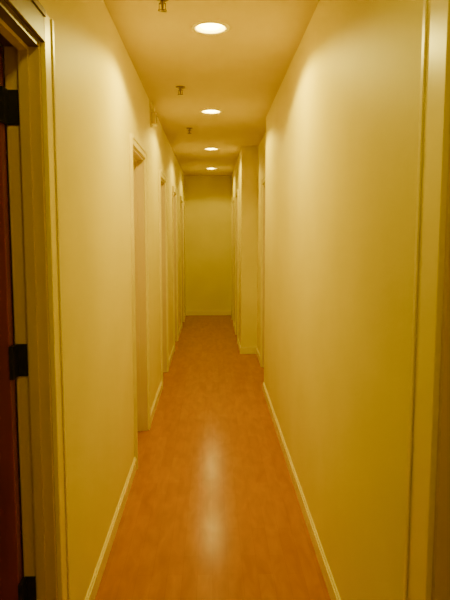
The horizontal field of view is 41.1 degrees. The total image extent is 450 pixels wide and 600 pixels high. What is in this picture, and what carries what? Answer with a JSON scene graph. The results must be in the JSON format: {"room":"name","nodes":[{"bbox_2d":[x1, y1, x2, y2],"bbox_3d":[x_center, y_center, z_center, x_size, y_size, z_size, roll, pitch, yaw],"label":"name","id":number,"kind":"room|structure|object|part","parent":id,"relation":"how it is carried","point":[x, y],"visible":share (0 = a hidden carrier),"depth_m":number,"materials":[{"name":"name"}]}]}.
{"room":"corridor","nodes":[
{"label":"corridor","id":0,"kind":"room"},
{"bbox_2d":[0,43,22,533],"bbox_3d":[-1.488,-0.229,4.068,1.600,2.580,14.200,0,6,-1],"label":"wall","id":1,"kind":"structure","parent":0,"point":[1,45],"depth_m":2.89,"materials":[{"name":"paint"}]},
{"bbox_2d":[3,0,184,599],"bbox_3d":[-0.639,-0.231,4.086,0.100,2.580,14.200,0,6,-1],"label":"wall","id":2,"kind":"structure","parent":0,"point":[101,97],"depth_m":2.66,"materials":[{"name":"paint"}]},
{"bbox_2d":[0,86,18,124],"bbox_3d":[-0.623,-0.559,1.729,0.040,0.100,0.050,0,6,-1],"label":"hinge","id":3,"kind":"object","parent":2,"relation":"attached to","point":[9,105],"visible":1,"depth_m":1.75,"materials":[{"name":"black metal"}]},
{"bbox_2d":[0,46,21,599],"bbox_3d":[-1.033,0.283,1.812,0.781,2.028,0.040,0,6,-1],"label":"leaf","id":4,"kind":"object","parent":2,"relation":"attached to","point":[10,533],"visible":1,"depth_m":1.81,"materials":[{"name":"brown wood"}]},
{"bbox_2d":[8,344,27,379],"bbox_3d":[-0.623,0.186,1.810,0.040,0.100,0.050,0,6,-1],"label":"hinge","id":5,"kind":"object","parent":2,"relation":"attached to","point":[18,355],"visible":1,"depth_m":1.82,"materials":[{"name":"black metal"}]},
{"bbox_2d":[0,0,45,46],"bbox_3d":[-0.571,-0.746,1.348,0.119,0.108,0.805,0,6,-1],"label":"door frame","id":6,"kind":"structure","parent":2,"relation":"in","point":[31,13],"depth_m":1.61,"materials":[{"name":"beige wood"}]},
{"bbox_2d":[0,18,46,599],"bbox_3d":[-0.575,0.323,1.464,0.028,2.042,0.769,0,6,-1],"label":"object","id":7,"kind":"structure","parent":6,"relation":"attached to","point":[6,31],"depth_m":1.80,"materials":[{"name":"paint"}]},
{"bbox_2d":[18,576,35,599],"bbox_3d":[-0.623,0.932,1.890,0.040,0.100,0.050,0,6,-1],"label":"hinge","id":8,"kind":"object","parent":2,"relation":"attached to","point":[26,587],"visible":1,"depth_m":1.91,"materials":[{"name":"black metal"}]},
{"bbox_2d":[4,14,70,599],"bbox_3d":[-0.581,0.222,1.894,0.119,2.150,0.108,0,6,-1],"label":"door frame","id":9,"kind":"structure","parent":2,"relation":"attached to","point":[10,53],"depth_m":1.84,"materials":[{"name":"paint"}]},
{"bbox_2d":[129,133,137,468],"bbox_3d":[-0.572,0.036,3.777,0.019,2.115,0.055,0,6,-1],"label":"door frame","id":10,"kind":"structure","parent":2,"relation":"attached to","point":[130,134],"depth_m":3.74,"materials":[{"name":"paint"}]},
{"bbox_2d":[85,311,185,599],"bbox_3d":[-0.583,1.009,4.221,0.012,0.085,14.200,0,6,-1],"label":"baseboard","id":11,"kind":"structure","parent":2,"relation":"attached to","point":[98,573],"depth_m":3.02,"materials":[{"name":"paint"}]},
{"bbox_2d":[133,135,145,160],"bbox_3d":[-0.630,-1.021,4.056,0.119,0.073,0.730,0,6,-1],"label":"door frame","id":12,"kind":"structure","parent":2,"relation":"in","point":[137,147],"depth_m":4.09,"materials":[{"name":"paint"}]},
{"bbox_2d":[133,157,140,430],"bbox_3d":[-0.655,0.030,4.169,0.030,2.042,0.694,0,6,-1],"label":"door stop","id":13,"kind":"object","parent":12,"relation":"attached to","point":[134,159],"visible":0.31,"depth_m":4.50,"materials":[{"name":"paint"}]},
{"bbox_2d":[137,152,150,430],"bbox_3d":[-0.639,-0.047,4.547,0.119,2.115,0.073,0,6,-1],"label":"door frame","id":14,"kind":"structure","parent":2,"relation":"attached to","point":[140,164],"depth_m":4.52,"materials":[{"name":"paint"}]},
{"bbox_2d":[150,100,157,127],"bbox_3d":[-0.583,-1.519,4.904,0.053,0.195,0.120,0,6,-1],"label":"fire alarm horn","id":15,"kind":"object","parent":2,"relation":"attached to","point":[153,116],"visible":1,"depth_m":4.86,"materials":[{"name":"plastic"}]},
{"bbox_2d":[159,169,162,388],"bbox_3d":[-0.615,-0.180,5.775,0.019,2.115,0.055,0,6,-1],"label":"door frame","id":16,"kind":"structure","parent":2,"relation":"attached to","point":[160,239],"depth_m":5.74,"materials":[{"name":"paint"}]},
{"bbox_2d":[161,171,166,183],"bbox_3d":[-0.673,-1.236,6.039,0.119,0.073,0.700,0,6,-1],"label":"door frame","id":17,"kind":"structure","parent":2,"relation":"in","point":[163,177],"depth_m":6.10,"materials":[{"name":"paint"}]},
{"bbox_2d":[161,179,168,371],"bbox_3d":[-0.681,-0.261,6.515,0.119,2.115,0.073,0,6,-1],"label":"door frame","id":18,"kind":"structure","parent":2,"relation":"attached to","point":[162,185],"depth_m":6.50,"materials":[{"name":"paint"}]},
{"bbox_2d":[172,186,174,349],"bbox_3d":[-0.657,-0.387,7.683,0.019,2.115,0.055,0,6,-1],"label":"door frame","id":19,"kind":"structure","parent":2,"relation":"attached to","point":[172,186],"depth_m":7.66,"materials":[{"name":"paint"}]},
{"bbox_2d":[174,194,178,341],"bbox_3d":[-0.723,-0.467,8.424,0.119,2.115,0.073,0,6,-1],"label":"door frame","id":20,"kind":"structure","parent":2,"relation":"attached to","point":[174,196],"depth_m":8.40,"materials":[{"name":"paint"}]},
{"bbox_2d":[180,196,181,323],"bbox_3d":[-0.698,-0.591,9.572,0.019,2.115,0.055,0,6,-1],"label":"door frame","id":21,"kind":"structure","parent":2,"relation":"attached to","point":[180,196],"depth_m":9.52,"materials":[{"name":"paint"}]},
{"bbox_2d":[181,199,184,321],"bbox_3d":[-0.764,-0.672,10.312,0.119,2.115,0.073,0,6,-1],"label":"door frame","id":22,"kind":"structure","parent":2,"relation":"attached to","point":[183,199],"depth_m":10.28,"materials":[{"name":"paint"}]},
{"bbox_2d":[21,315,330,599],"bbox_3d":[-0.589,1.101,4.231,3.400,0.100,14.440,0,6,-1],"label":"floor","id":23,"kind":"structure","parent":0,"point":[212,510],"depth_m":3.42,"materials":[{"name":"laminate"}]},
{"bbox_2d":[185,176,231,310],"bbox_3d":[-0.159,-1.003,11.216,1.370,2.580,0.120,0,6,-1],"label":"wall","id":24,"kind":"structure","parent":0,"point":[208,199],"depth_m":11.15,"materials":[{"name":"paint"}]},
{"bbox_2d":[186,311,230,314],"bbox_3d":[-0.310,0.244,11.282,0.841,0.085,0.012,0,6,-1],"label":"baseboard","id":25,"kind":"structure","parent":24,"relation":"attached to","point":[187,312],"depth_m":11.28,"materials":[{"name":"paint"}]},
{"bbox_2d":[103,0,318,175],"bbox_3d":[-0.589,-1.613,3.937,3.400,0.200,14.440,0,6,-1],"label":"ceiling","id":26,"kind":"structure","parent":0,"point":[239,72],"depth_m":3.80,"materials":[{"name":"paint"}]},
{"bbox_2d":[156,0,168,11],"bbox_3d":[-0.287,-1.356,2.754,0.068,0.056,0.068,0,6,-1],"label":"sprinkler","id":27,"kind":"object","parent":26,"relation":"attached to","point":[162,2],"visible":1,"depth_m":2.75,"materials":[{"name":"metal"}]},
{"bbox_2d":[176,86,184,94],"bbox_3d":[-0.326,-1.535,4.404,0.068,0.056,0.068,0,6,-1],"label":"sprinkler","id":28,"kind":"object","parent":26,"relation":"attached to","point":[180,88],"visible":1,"depth_m":4.40,"materials":[{"name":"metal"}]},
{"bbox_2d":[191,21,229,34],"bbox_3d":[-0.076,-1.480,3.138,0.204,0.123,0.204,0,6,-1],"label":"recessed light","id":29,"kind":"object","parent":26,"relation":"in","point":[203,27],"visible":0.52,"depth_m":3.14,"materials":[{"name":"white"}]},
{"bbox_3d":[-0.076,-1.479,3.138,0.128,0.121,0.128,0,6,-1],"label":"flood bulb","id":30,"kind":"part","parent":29,"relation":"part of","materials":[{"name":"white glass"}]},
{"bbox_2d":[203,148,218,149],"bbox_3d":[-0.172,-1.958,7.551,0.204,0.123,0.204,0,6,-1],"label":"recessed light","id":31,"kind":"object","parent":26,"relation":"in","point":[203,148],"visible":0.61,"depth_m":7.55,"materials":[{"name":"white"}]},
{"bbox_2d":[200,109,222,113],"bbox_3d":[-0.122,-1.710,5.265,0.204,0.123,0.204,0,6,-1],"label":"recessed light","id":32,"kind":"object","parent":26,"relation":"in","point":[205,111],"visible":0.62,"depth_m":5.26,"materials":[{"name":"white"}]},
{"bbox_2d":[232,146,257,347],"bbox_3d":[0.365,-0.799,9.328,0.405,2.580,3.700,0,6,-1],"label":"wall","id":33,"kind":"structure","parent":0,"point":[245,172],"depth_m":7.52,"materials":[{"name":"paint"}]},
{"bbox_2d":[232,203,232,319],"bbox_3d":[0.127,-0.699,10.569,0.019,2.115,0.055,0,6,-1],"label":"door frame","id":34,"kind":"structure","parent":33,"relation":"attached to","point":[232,203],"depth_m":10.54,"materials":[{"name":"paint"}]},
{"bbox_2d":[233,197,233,325],"bbox_3d":[0.143,-0.618,9.818,0.019,2.115,0.055,0,6,-1],"label":"door frame","id":35,"kind":"structure","parent":33,"relation":"attached to","point":[233,197],"depth_m":9.79,"materials":[{"name":"paint"}]},
{"bbox_2d":[235,194,236,334],"bbox_3d":[0.226,-0.526,8.971,0.149,2.115,0.073,0,6,-1],"label":"door frame","id":36,"kind":"structure","parent":33,"relation":"attached to","point":[235,194],"depth_m":8.96,"materials":[{"name":"paint"}]},
{"bbox_2d":[231,311,240,351],"bbox_3d":[0.157,0.442,9.458,0.012,0.085,3.700,0,6,-1],"label":"baseboard","id":37,"kind":"structure","parent":33,"relation":"attached to","point":[239,345],"depth_m":8.13,"materials":[{"name":"paint"}]},
{"bbox_2d":[237,189,238,343],"bbox_3d":[0.177,-0.446,8.228,0.019,2.115,0.055,0,6,-1],"label":"door frame","id":38,"kind":"structure","parent":33,"relation":"attached to","point":[237,189],"depth_m":8.20,"materials":[{"name":"paint"}]},
{"bbox_2d":[240,347,255,353],"bbox_3d":[0.293,0.641,7.615,0.205,0.085,0.012,0,6,-1],"label":"baseboard","id":39,"kind":"structure","parent":33,"relation":"attached to","point":[243,350],"depth_m":7.61,"materials":[{"name":"paint"}]},
{"bbox_2d":[257,133,265,352],"bbox_3d":[0.527,-0.502,6.587,0.200,2.580,1.820,0,6,-1],"label":"wall","id":40,"kind":"structure","parent":0,"point":[262,146],"depth_m":7.18,"materials":[{"name":"paint"}]},
{"bbox_2d":[256,348,259,362],"bbox_3d":[0.421,0.739,6.713,0.012,0.085,1.808,0,6,-1],"label":"baseboard","id":41,"kind":"structure","parent":40,"relation":"attached to","point":[257,351],"depth_m":7.30,"materials":[{"name":"paint"}]},
{"bbox_2d":[260,179,264,366],"bbox_3d":[0.479,-0.287,6.759,0.149,2.115,0.073,0,6,-1],"label":"door frame","id":42,"kind":"structure","parent":40,"relation":"attached to","point":[261,308],"depth_m":6.74,"materials":[{"name":"paint"}]},
{"bbox_2d":[264,0,449,599],"bbox_3d":[0.571,0.063,1.367,0.200,2.580,8.680,0,6,-1],"label":"wall","id":43,"kind":"structure","parent":0,"point":[341,165],"depth_m":2.19,"materials":[{"name":"paint"}]},
{"bbox_2d":[263,382,340,599],"bbox_3d":[0.465,1.304,1.499,0.012,0.085,8.680,0,6,-1],"label":"baseboard","id":44,"kind":"structure","parent":43,"relation":"attached to","point":[329,581],"depth_m":3.12,"materials":[{"name":"paint"}]},
{"bbox_2d":[403,0,449,599],"bbox_3d":[0.526,0.252,1.388,0.149,2.200,0.158,0,6,-1],"label":"door frame","id":45,"kind":"structure","parent":43,"relation":"attached to","point":[434,112],"depth_m":1.34,"materials":[{"name":"paint"}]}
]}

